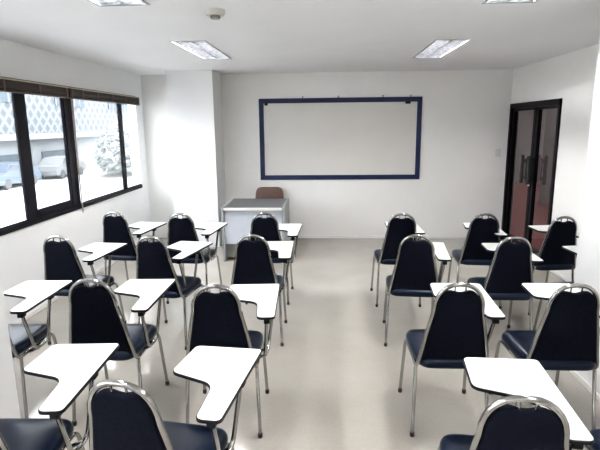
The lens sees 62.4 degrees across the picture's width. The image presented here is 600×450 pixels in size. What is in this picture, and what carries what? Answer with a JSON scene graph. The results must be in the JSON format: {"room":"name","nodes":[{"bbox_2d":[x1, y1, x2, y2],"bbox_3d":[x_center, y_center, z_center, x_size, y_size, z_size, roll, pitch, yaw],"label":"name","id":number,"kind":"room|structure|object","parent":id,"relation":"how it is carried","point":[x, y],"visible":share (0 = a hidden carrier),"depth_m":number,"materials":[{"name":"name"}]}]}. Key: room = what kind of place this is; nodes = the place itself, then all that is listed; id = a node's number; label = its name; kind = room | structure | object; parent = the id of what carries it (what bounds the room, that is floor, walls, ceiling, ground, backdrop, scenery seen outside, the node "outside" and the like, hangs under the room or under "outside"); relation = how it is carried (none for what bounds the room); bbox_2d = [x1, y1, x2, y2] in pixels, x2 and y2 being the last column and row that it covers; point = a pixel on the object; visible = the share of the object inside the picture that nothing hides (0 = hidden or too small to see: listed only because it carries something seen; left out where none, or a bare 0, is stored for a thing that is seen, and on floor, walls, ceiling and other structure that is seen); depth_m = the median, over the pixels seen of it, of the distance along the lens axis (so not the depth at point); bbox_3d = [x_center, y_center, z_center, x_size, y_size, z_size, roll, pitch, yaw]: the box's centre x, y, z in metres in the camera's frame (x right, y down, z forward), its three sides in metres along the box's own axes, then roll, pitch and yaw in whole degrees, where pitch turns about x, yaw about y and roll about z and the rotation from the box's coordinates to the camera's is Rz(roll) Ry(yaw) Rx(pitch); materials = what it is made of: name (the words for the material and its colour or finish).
{"room":"classroom","nodes":[
{"label":"classroom","id":0,"kind":"room"},
{"bbox_2d":[0,270,20,418],"bbox_3d":[-1.993,0.109,1.937,1.090,2.360,0.835,0,11,3],"label":"column","id":1,"kind":"structure","parent":0,"point":[9,405],"depth_m":2.40,"materials":[{"name":"paint"}]},
{"bbox_2d":[0,39,151,323],"bbox_3d":[-2.569,0.007,2.471,0.120,2.360,9.760,0,11,3],"label":"wall","id":2,"kind":"structure","parent":0,"point":[21,251],"depth_m":5.14,"materials":[{"name":"paint"}]},
{"bbox_2d":[0,76,78,235],"bbox_3d":[-2.449,-0.502,3.731,0.044,1.265,2.860,0,11,3],"label":"window","id":3,"kind":"structure","parent":2,"relation":"in","point":[34,215],"depth_m":4.41,"materials":[{"name":"black metal"}]},
{"bbox_2d":[0,77,68,97],"bbox_3d":[-2.408,-1.045,3.583,0.078,0.112,2.770,0,11,3],"label":"rolled blind","id":4,"kind":"object","parent":3,"relation":"attached to","point":[9,85],"visible":1,"depth_m":4.32,"materials":[{"name":"brown wood"}]},
{"bbox_2d":[13,239,149,323],"bbox_3d":[-2.364,0.672,5.034,0.012,0.035,4.963,0,11,3],"label":"baseboard","id":5,"kind":"structure","parent":2,"relation":"attached to","point":[54,299],"depth_m":4.61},
{"bbox_2d":[66,86,142,208],"bbox_3d":[-2.323,-0.970,6.035,0.044,1.265,1.850,0,11,3],"label":"window","id":6,"kind":"structure","parent":2,"relation":"in","point":[126,189],"depth_m":6.07,"materials":[{"name":"black metal"}]},
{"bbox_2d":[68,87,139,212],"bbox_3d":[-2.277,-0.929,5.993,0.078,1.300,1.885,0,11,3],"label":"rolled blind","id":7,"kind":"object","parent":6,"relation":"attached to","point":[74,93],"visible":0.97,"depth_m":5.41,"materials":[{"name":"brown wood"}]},
{"bbox_2d":[165,70,225,246],"bbox_3d":[-1.422,-0.909,6.934,0.615,2.360,0.540,0,11,3],"label":"column","id":8,"kind":"structure","parent":0,"point":[194,97],"depth_m":6.65,"materials":[{"name":"paint"}]},
{"bbox_2d":[0,0,599,74],"bbox_3d":[0.059,-1.198,2.083,5.410,0.100,10.000,0,11,3],"label":"ceiling","id":9,"kind":"structure","parent":0,"point":[259,36],"depth_m":3.85,"materials":[{"name":"paint"}]},
{"bbox_2d":[87,0,149,6],"bbox_3d":[-1.078,-1.230,2.353,0.312,0.090,1.200,0,11,3],"label":"ceiling light","id":10,"kind":"object","parent":9,"relation":"attached to","point":[99,3],"visible":1,"depth_m":2.92,"materials":[{"name":"white plastic"}]},
{"bbox_2d":[169,40,231,59],"bbox_3d":[-0.925,-1.725,4.789,0.312,0.090,1.200,0,11,3],"label":"ceiling light","id":11,"kind":"object","parent":9,"relation":"attached to","point":[204,50],"visible":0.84,"depth_m":4.74,"materials":[{"name":"white plastic"}]},
{"bbox_2d":[205,8,224,19],"bbox_3d":[-0.532,-1.319,3.103,0.124,0.054,0.124,0,11,3],"label":"smoke detector","id":12,"kind":"object","parent":9,"relation":"attached to","point":[213,13],"visible":1,"depth_m":3.07,"materials":[{"name":"plastic"}]},
{"bbox_2d":[413,39,471,57],"bbox_3d":[1.362,-1.764,4.861,0.312,0.090,1.200,0,11,3],"label":"ceiling light","id":13,"kind":"object","parent":9,"relation":"attached to","point":[437,48],"visible":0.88,"depth_m":4.78,"materials":[{"name":"white plastic"}]},
{"bbox_2d":[481,0,537,3],"bbox_3d":[1.222,-1.263,2.395,0.312,0.090,1.200,0,11,3],"label":"ceiling light","id":14,"kind":"object","parent":9,"relation":"attached to","point":[485,1],"visible":1,"depth_m":2.97,"materials":[{"name":"white plastic"}]},
{"bbox_2d":[13,183,599,449],"bbox_3d":[3.440,0.527,5.785,11.760,0.100,16.920,0,11,3],"label":"floor","id":15,"kind":"structure","parent":0,"point":[333,382],"depth_m":3.47,"materials":[{"name":"beige tile"}]},
{"bbox_2d":[4,280,72,417],"bbox_3d":[-1.685,0.661,2.904,0.527,0.886,0.542,0,11,1],"label":"chair","id":16,"kind":"object","parent":15,"relation":"on","point":[25,338],"visible":0.75,"depth_m":2.86,"materials":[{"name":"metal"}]},
{"bbox_2d":[0,343,118,449],"bbox_3d":[-1.069,0.849,1.946,0.545,0.886,0.632,0,11,1],"label":"chair","id":17,"kind":"object","parent":15,"relation":"on","point":[74,367],"visible":0.98,"depth_m":1.96,"materials":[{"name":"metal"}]},
{"bbox_2d":[43,235,127,344],"bbox_3d":[-1.689,0.459,3.906,0.497,0.886,0.551,1,12,7],"label":"chair","id":18,"kind":"object","parent":15,"relation":"on","point":[61,260],"visible":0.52,"depth_m":3.67,"materials":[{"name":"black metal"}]},
{"bbox_2d":[68,278,175,425],"bbox_3d":[-1.033,0.655,2.899,0.500,0.886,0.561,0,11,2],"label":"chair","id":19,"kind":"object","parent":15,"relation":"on","point":[95,315],"visible":0.85,"depth_m":2.66,"materials":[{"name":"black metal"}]},
{"bbox_2d":[102,211,166,280],"bbox_3d":[-1.622,0.270,4.832,0.543,0.886,0.647,1,12,9],"label":"chair","id":20,"kind":"object","parent":15,"relation":"on","point":[116,229],"visible":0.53,"depth_m":4.64,"materials":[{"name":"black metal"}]},
{"bbox_2d":[87,346,261,449],"bbox_3d":[-0.455,0.850,1.907,0.495,0.886,0.657,2,12,12],"label":"chair","id":21,"kind":"object","parent":15,"relation":"on","point":[118,420],"visible":1,"depth_m":1.68,"materials":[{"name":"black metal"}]},
{"bbox_2d":[136,236,212,349],"bbox_3d":[-0.991,0.454,3.893,0.449,0.886,0.604,2,12,12],"label":"chair","id":22,"kind":"object","parent":15,"relation":"on","point":[153,261],"visible":0.75,"depth_m":3.63,"materials":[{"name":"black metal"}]},
{"bbox_2d":[166,213,227,303],"bbox_3d":[-0.994,0.282,4.743,0.514,0.886,0.585,1,12,8],"label":"chair","id":23,"kind":"object","parent":15,"relation":"on","point":[184,229],"visible":0.67,"depth_m":4.53,"materials":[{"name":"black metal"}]},
{"bbox_2d":[186,284,279,438],"bbox_3d":[-0.370,0.672,2.782,0.503,0.886,0.555,0,11,1],"label":"chair","id":24,"kind":"object","parent":15,"relation":"on","point":[216,319],"visible":0.84,"depth_m":2.53,"materials":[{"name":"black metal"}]},
{"bbox_2d":[221,198,289,261],"bbox_3d":[-0.549,0.044,6.427,0.770,0.675,0.803,0,11,3],"label":"desk","id":25,"kind":"object","parent":15,"relation":"on","point":[239,214],"visible":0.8,"depth_m":6.08,"materials":[{"name":"white metal"}]},
{"bbox_2d":[231,234,293,346],"bbox_3d":[-0.297,0.448,3.885,0.487,0.886,0.551,0,11,2],"label":"chair","id":26,"kind":"object","parent":15,"relation":"on","point":[253,263],"visible":0.78,"depth_m":3.63,"materials":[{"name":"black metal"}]},
{"bbox_2d":[256,187,283,197],"bbox_3d":[-0.444,-0.128,7.013,0.431,0.779,0.432,0,11,3],"label":"chair","id":27,"kind":"object","parent":15,"relation":"on","point":[261,192],"visible":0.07,"depth_m":7.11,"materials":[{"name":"brown plastic"}]},
{"bbox_2d":[245,213,301,304],"bbox_3d":[-0.249,0.286,4.682,0.526,0.886,0.675,0,11,4],"label":"chair","id":28,"kind":"object","parent":15,"relation":"on","point":[268,228],"visible":0.54,"depth_m":4.47,"materials":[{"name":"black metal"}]},
{"bbox_2d":[370,213,424,306],"bbox_3d":[0.909,0.279,4.658,0.424,0.886,0.542,0,11,2],"label":"chair","id":29,"kind":"object","parent":15,"relation":"on","point":[398,229],"visible":0.68,"depth_m":4.40,"materials":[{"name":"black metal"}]},
{"bbox_2d":[383,234,450,346],"bbox_3d":[0.892,0.448,3.820,0.472,0.886,0.539,1,12,8],"label":"chair","id":30,"kind":"object","parent":15,"relation":"on","point":[415,268],"visible":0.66,"depth_m":3.58,"materials":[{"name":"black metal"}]},
{"bbox_2d":[398,282,505,436],"bbox_3d":[0.830,0.663,2.763,0.467,0.886,0.551,0,11,3],"label":"chair","id":31,"kind":"object","parent":15,"relation":"on","point":[456,329],"visible":0.89,"depth_m":2.52,"materials":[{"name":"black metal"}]},
{"bbox_2d":[447,213,507,308],"bbox_3d":[1.633,0.287,4.579,0.420,0.886,0.597,1,12,7],"label":"chair","id":32,"kind":"object","parent":15,"relation":"on","point":[480,230],"visible":0.72,"depth_m":4.36,"materials":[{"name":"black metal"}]},
{"bbox_2d":[467,236,543,329],"bbox_3d":[1.507,0.458,3.738,0.442,0.886,0.554,0,11,3],"label":"chair","id":33,"kind":"object","parent":15,"relation":"on","point":[511,266],"visible":0.73,"depth_m":3.48,"materials":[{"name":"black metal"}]},
{"bbox_2d":[437,357,594,449],"bbox_3d":[0.721,0.861,1.789,0.437,0.886,0.628,2,12,11],"label":"chair","id":34,"kind":"object","parent":15,"relation":"on","point":[552,424],"visible":1,"depth_m":1.49,"materials":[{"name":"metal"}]},
{"bbox_2d":[488,283,599,429],"bbox_3d":[1.375,0.662,2.738,0.453,0.886,0.561,0,11,3],"label":"chair","id":35,"kind":"object","parent":15,"relation":"on","point":[567,335],"visible":0.84,"depth_m":2.50,"materials":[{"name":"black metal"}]},
{"bbox_2d":[528,216,578,315],"bbox_3d":[2.198,0.313,4.420,0.452,0.886,0.578,-1,11,-4],"label":"chair","id":36,"kind":"object","parent":15,"relation":"on","point":[559,234],"visible":0.6,"depth_m":4.19,"materials":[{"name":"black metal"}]},
{"bbox_2d":[533,245,577,329],"bbox_3d":[2.099,0.476,3.621,0.483,0.886,0.556,-2,11,-5],"label":"chair","id":37,"kind":"object","parent":15,"relation":"on","point":[573,249],"visible":0.1,"depth_m":3.80,"materials":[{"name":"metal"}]},
{"bbox_2d":[577,429,599,449],"bbox_3d":[1.352,0.854,1.792,0.502,0.886,0.561,0,11,3],"label":"chair","id":38,"kind":"object","parent":15,"relation":"on","point":[595,433],"visible":0.49,"depth_m":1.91,"materials":[{"name":"blue metal"}]},
{"bbox_2d":[140,69,512,237],"bbox_3d":[0.335,-0.974,7.162,5.410,2.360,0.120,0,11,3],"label":"wall","id":39,"kind":"structure","parent":0,"point":[465,113],"depth_m":7.07,"materials":[{"name":"paint"}]},
{"bbox_2d":[259,95,421,179],"bbox_3d":[0.561,-1.230,7.024,2.280,1.173,0.035,0,11,3],"label":"whiteboard","id":40,"kind":"object","parent":39,"relation":"attached to","point":[354,138],"visible":1,"depth_m":7.03,"materials":[{"name":"white plastic"}]},
{"bbox_2d":[290,236,465,238],"bbox_3d":[0.918,0.179,7.297,4.020,0.035,0.012,0,11,3],"label":"baseboard","id":41,"kind":"structure","parent":39,"relation":"attached to","point":[459,237],"depth_m":7.29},
{"bbox_2d":[495,149,500,156],"bbox_3d":[2.783,-1.014,6.951,0.076,0.110,0.016,0,11,3],"label":"light switch","id":42,"kind":"object","parent":39,"relation":"attached to","point":[497,151],"visible":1,"depth_m":6.95,"materials":[{"name":"white plastic"}]},
{"bbox_2d":[515,109,545,182],"bbox_3d":[6.574,-2.339,13.575,6.350,2.360,0.200,0,11,3],"label":"wall","id":43,"kind":"structure","parent":0,"point":[526,117],"depth_m":13.49,"materials":[{"name":"paint"}]},
{"bbox_2d":[538,108,557,205],"bbox_3d":[4.839,-0.879,6.455,0.120,2.360,7.500,0,11,3],"label":"wall","id":44,"kind":"structure","parent":0,"point":[551,114],"depth_m":9.94,"materials":[{"name":"paint"}]},
{"bbox_2d":[510,44,598,280],"bbox_3d":[2.713,0.009,2.184,0.120,2.360,9.760,0,11,3],"label":"wall","id":45,"kind":"structure","parent":0,"point":[570,77],"depth_m":5.19,"materials":[{"name":"paint"}]},
{"bbox_2d":[501,98,562,252],"bbox_3d":[2.871,-0.581,6.245,0.186,1.900,1.500,0,11,3],"label":"door","id":46,"kind":"structure","parent":45,"relation":"in","point":[531,162],"depth_m":6.19,"materials":[{"name":"black metal"}]},
{"bbox_2d":[549,270,570,281],"bbox_3d":[2.774,0.721,4.522,0.012,0.035,2.360,0,11,3],"label":"baseboard","id":47,"kind":"structure","parent":45,"relation":"attached to","point":[552,271],"depth_m":5.35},
{"bbox_2d":[574,38,599,394],"bbox_3d":[2.237,-0.090,2.695,0.885,2.360,0.950,0,11,3],"label":"column","id":48,"kind":"structure","parent":0,"point":[587,271],"depth_m":3.07,"materials":[{"name":"paint"}]},
{"bbox_2d":[570,371,599,401],"bbox_3d":[1.802,1.049,2.950,0.012,0.035,0.950,0,11,3],"label":"baseboard","id":49,"kind":"structure","parent":48,"relation":"attached to","point":[580,379],"depth_m":3.14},
{"label":"outside","id":50,"kind":"structure","parent":0,"visible":0},
{"bbox_2d":[0,166,132,227],"bbox_3d":[-29.045,-5.570,46.437,56.940,0.200,130.000,0,11,3],"label":"yard","id":51,"kind":"structure","parent":50,"point":[50,189],"depth_m":26.76,"materials":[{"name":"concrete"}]},
{"bbox_2d":[0,162,41,189],"bbox_3d":[-16.872,-2.893,28.536,1.700,1.400,4.100,0,11,3],"label":"parked car","id":52,"kind":"object","parent":51,"relation":"on","point":[10,174],"visible":0.83,"depth_m":27.71,"materials":[{"name":"blue paint"}]},
{"bbox_2d":[34,156,85,177],"bbox_3d":[-16.562,-4.045,34.212,1.700,1.400,4.100,0,11,3],"label":"parked car","id":53,"kind":"object","parent":51,"relation":"on","point":[53,165],"visible":0.8,"depth_m":32.99,"materials":[{"name":"silver paint"}]},
{"bbox_2d":[0,92,127,175],"bbox_3d":[-20.142,-11.545,44.738,6.900,12.000,90.000,0,11,3],"label":"building","id":54,"kind":"structure","parent":51,"relation":"on","point":[44,119],"depth_m":35.56,"materials":[{"name":"paint"}]},
{"bbox_2d":[93,116,131,172],"bbox_3d":[-12.242,-5.874,36.272,4.196,4.109,9.614,0,11,3],"label":"tree","id":55,"kind":"object","parent":51,"relation":"on","point":[109,156],"visible":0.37,"depth_m":32.73,"materials":[{"name":"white plant"}]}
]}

